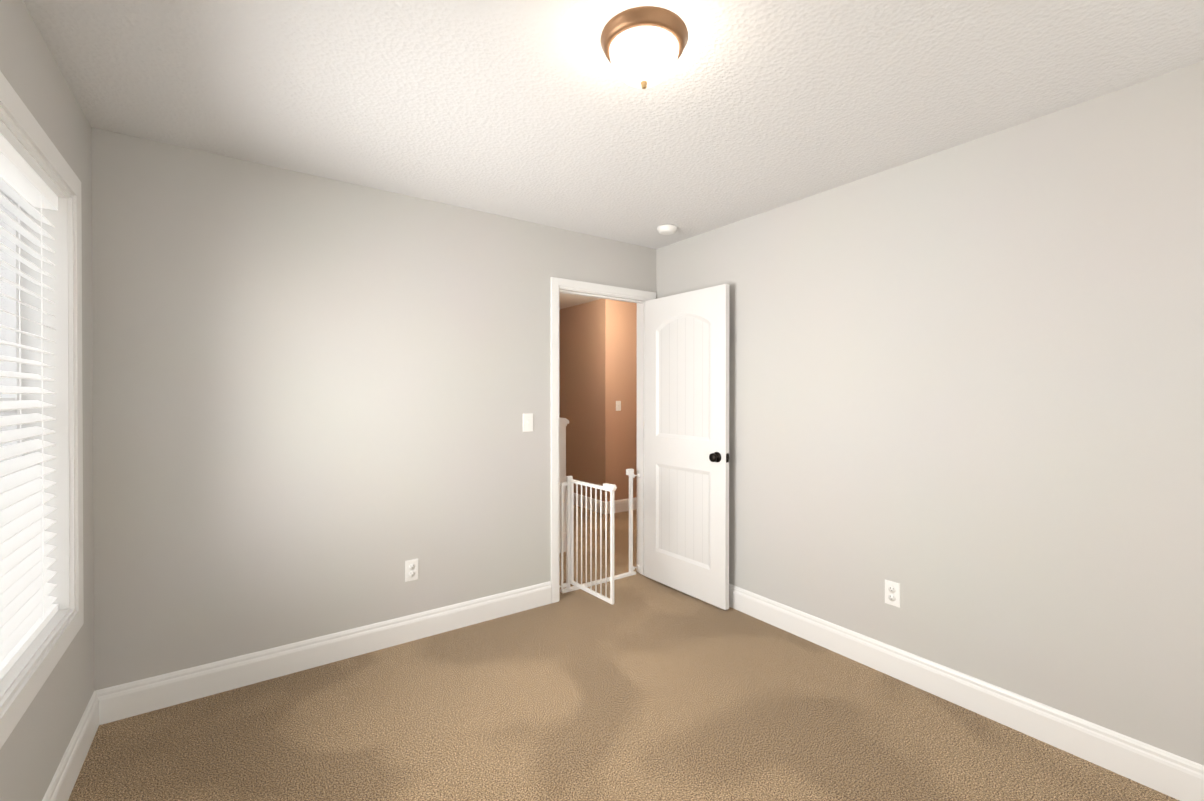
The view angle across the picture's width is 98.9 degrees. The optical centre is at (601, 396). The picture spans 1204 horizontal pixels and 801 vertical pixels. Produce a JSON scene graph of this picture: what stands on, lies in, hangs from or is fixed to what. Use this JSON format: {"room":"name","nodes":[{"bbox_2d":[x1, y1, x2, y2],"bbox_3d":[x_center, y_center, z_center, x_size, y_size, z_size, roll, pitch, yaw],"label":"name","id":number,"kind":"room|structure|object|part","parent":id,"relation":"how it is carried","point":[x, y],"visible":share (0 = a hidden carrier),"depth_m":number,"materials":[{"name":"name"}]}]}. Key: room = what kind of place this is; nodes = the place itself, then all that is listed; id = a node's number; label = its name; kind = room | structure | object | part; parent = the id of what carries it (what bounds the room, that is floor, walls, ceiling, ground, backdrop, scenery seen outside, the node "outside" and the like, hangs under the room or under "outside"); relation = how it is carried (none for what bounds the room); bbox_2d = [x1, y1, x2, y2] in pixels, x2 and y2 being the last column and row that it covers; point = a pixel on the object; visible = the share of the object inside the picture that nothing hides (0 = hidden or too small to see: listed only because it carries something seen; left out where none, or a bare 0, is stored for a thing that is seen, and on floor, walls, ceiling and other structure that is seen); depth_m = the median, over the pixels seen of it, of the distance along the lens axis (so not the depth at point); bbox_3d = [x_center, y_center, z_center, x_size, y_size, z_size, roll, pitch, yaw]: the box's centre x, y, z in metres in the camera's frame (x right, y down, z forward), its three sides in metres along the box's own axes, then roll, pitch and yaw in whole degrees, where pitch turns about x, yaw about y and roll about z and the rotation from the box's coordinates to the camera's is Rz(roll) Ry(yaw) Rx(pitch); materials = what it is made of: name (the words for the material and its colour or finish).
{"room":"empty bedroom","nodes":[
{"label":"empty bedroom","id":0,"kind":"room"},
{"bbox_2d":[0,0,93,800],"bbox_3d":[-1.125,0.130,0.634,0.150,2.440,3.500,0,0,-35],"label":"wall","id":1,"kind":"structure","parent":0,"point":[34,747],"depth_m":1.69,"materials":[{"name":"beige paint"}]},
{"bbox_2d":[0,71,83,748],"bbox_3d":[-1.528,0.027,1.218,0.169,1.612,1.512,0,0,-35],"label":"window","id":2,"kind":"structure","parent":1,"relation":"in","point":[28,673],"depth_m":1.77,"materials":[{"name":"white wood"}]},
{"bbox_3d":[-1.582,0.027,1.180,0.038,1.430,1.330,0,0,-35],"label":"window sash","id":3,"kind":"part","parent":2,"relation":"part of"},
{"bbox_2d":[0,133,57,679],"bbox_3d":[-1.517,0.026,1.226,0.076,1.425,1.324,0,0,-35],"label":"window blinds","id":4,"kind":"object","parent":2,"relation":"attached to","point":[28,610],"visible":1,"depth_m":1.55,"materials":[{"name":"white plastic"}]},
{"bbox_2d":[42,688,105,800],"bbox_3d":[-1.057,1.280,0.688,0.016,0.140,3.500,0,0,-35],"label":"baseboard","id":5,"kind":"structure","parent":1,"relation":"attached to","point":[60,788],"depth_m":1.84,"materials":[{"name":"white wood"}]},
{"bbox_2d":[91,127,655,690],"bbox_3d":[-0.882,0.118,3.028,3.320,2.440,0.120,0,0,-35],"label":"wall","id":6,"kind":"structure","parent":0,"point":[315,399],"depth_m":2.53,"materials":[{"name":"beige paint"}]},
{"bbox_2d":[106,581,551,722],"bbox_3d":[-1.190,1.269,2.731,2.107,0.140,0.016,0,0,-35],"label":"baseboard","id":7,"kind":"structure","parent":6,"relation":"attached to","point":[138,697],"depth_m":2.53,"materials":[{"name":"white wood"}]},
{"bbox_2d":[405,559,417,581],"bbox_3d":[-1.046,0.954,2.837,0.070,0.114,0.008,0,0,-35],"label":"electrical outlet","id":8,"kind":"object","parent":6,"relation":"attached to","point":[411,570],"visible":1,"depth_m":2.83,"materials":[{"name":"white plastic"}]},
{"bbox_2d":[523,413,532,431],"bbox_3d":[-0.463,0.162,3.242,0.070,0.114,0.016,0,0,-35],"label":"light switch","id":9,"kind":"object","parent":6,"relation":"attached to","point":[527,422],"visible":1,"depth_m":3.24,"materials":[{"name":"white plastic"}]},
{"bbox_2d":[559,469,639,604],"bbox_3d":[0.104,0.938,3.503,0.758,0.794,0.495,0,0,-35],"label":"baby gate","id":10,"kind":"object","parent":6,"relation":"attached to","point":[571,481],"visible":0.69,"depth_m":3.49,"materials":[{"name":"white metal"}]},
{"bbox_2d":[551,277,655,602],"bbox_3d":[-0.005,0.279,3.652,0.892,2.110,0.157,0,0,-35],"label":"door frame","id":11,"kind":"structure","parent":6,"relation":"attached to","point":[586,289],"depth_m":3.48,"materials":[{"name":"white wood"}]},
{"bbox_2d":[644,284,728,609],"bbox_3d":[0.554,0.311,3.507,0.143,2.025,0.773,0,0,-37],"label":"door","id":12,"kind":"structure","parent":11,"relation":"attached to","point":[686,522],"depth_m":3.45,"materials":[{"name":"white wood"}]},
{"bbox_2d":[559,299,636,501],"bbox_3d":[0.256,0.113,3.913,4.940,2.440,0.004,0,0,-35],"label":"wall","id":13,"kind":"structure","parent":0,"point":[597,359],"depth_m":3.70,"materials":[{"name":"paint"}]},
{"bbox_2d":[616,401,620,410],"bbox_3d":[0.191,0.103,5.903,0.070,0.114,0.016,0,0,-35],"label":"light switch","id":14,"kind":"object","parent":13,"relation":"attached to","point":[618,405],"visible":1,"depth_m":5.90,"materials":[{"name":"white plastic"}]},
{"bbox_2d":[23,0,1203,309],"bbox_3d":[-0.101,-1.157,3.865,5.570,0.100,7.830,0,0,-35],"label":"ceiling","id":15,"kind":"structure","parent":0,"point":[535,112],"depth_m":1.83,"materials":[{"name":"white paint"}]},
{"bbox_2d":[600,6,687,88],"bbox_3d":[0.128,-1.016,1.568,0.266,0.158,0.266,0,0,-35],"label":"lamp","id":16,"kind":"object","parent":15,"relation":"attached to","point":[643,47],"visible":1,"depth_m":1.50,"materials":[{"name":"white glass"}]},
{"bbox_2d":[657,224,676,234],"bbox_3d":[0.423,-1.086,3.360,0.128,0.037,0.128,0,0,-35],"label":"smoke detector","id":17,"kind":"object","parent":15,"relation":"attached to","point":[667,229],"visible":1,"depth_m":3.32,"materials":[{"name":"white plastic"}]},
{"bbox_2d":[68,505,1179,800],"bbox_3d":[-0.089,1.383,3.886,5.900,0.100,8.190,0,0,-35],"label":"floor","id":18,"kind":"structure","parent":0,"point":[642,687],"depth_m":2.09,"materials":[{"name":"carpet"}]},
{"bbox_2d":[559,418,568,552],"bbox_3d":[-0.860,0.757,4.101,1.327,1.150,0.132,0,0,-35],"label":"stair newel post","id":19,"kind":"object","parent":18,"relation":"on","point":[563,422],"visible":0.19,"depth_m":4.42,"materials":[{"name":"white wood"}]},
{"bbox_2d":[574,493,609,513],"bbox_3d":[-0.620,1.248,6.725,0.016,0.140,2.286,0,0,-35],"label":"baseboard","id":20,"kind":"structure","parent":18,"relation":"on","point":[579,496],"depth_m":6.00,"materials":[{"name":"white wood"}]},
{"bbox_2d":[614,497,636,512],"bbox_3d":[0.639,1.251,6.228,1.400,0.140,0.016,0,0,-35],"label":"baseboard","id":21,"kind":"structure","parent":18,"relation":"on","point":[622,505],"depth_m":5.94,"materials":[{"name":"white wood"}]},
{"bbox_2d":[656,61,1203,764],"bbox_3d":[1.506,0.121,2.431,0.120,2.440,3.620,0,0,-35],"label":"wall","id":22,"kind":"structure","parent":0,"point":[966,395],"depth_m":2.13,"materials":[{"name":"beige paint"}]},
{"bbox_2d":[885,579,899,607],"bbox_3d":[1.396,0.946,2.479,0.008,0.114,0.070,0,0,-35],"label":"electrical outlet","id":23,"kind":"object","parent":22,"relation":"attached to","point":[892,592],"visible":1,"depth_m":2.48,"materials":[{"name":"white plastic"}]},
{"bbox_2d":[729,584,1203,800],"bbox_3d":[1.414,1.271,2.445,0.020,0.140,3.500,0,0,-35],"label":"baseboard","id":24,"kind":"structure","parent":22,"relation":"attached to","point":[1150,767],"depth_m":2.12,"materials":[{"name":"white wood"}]}
]}

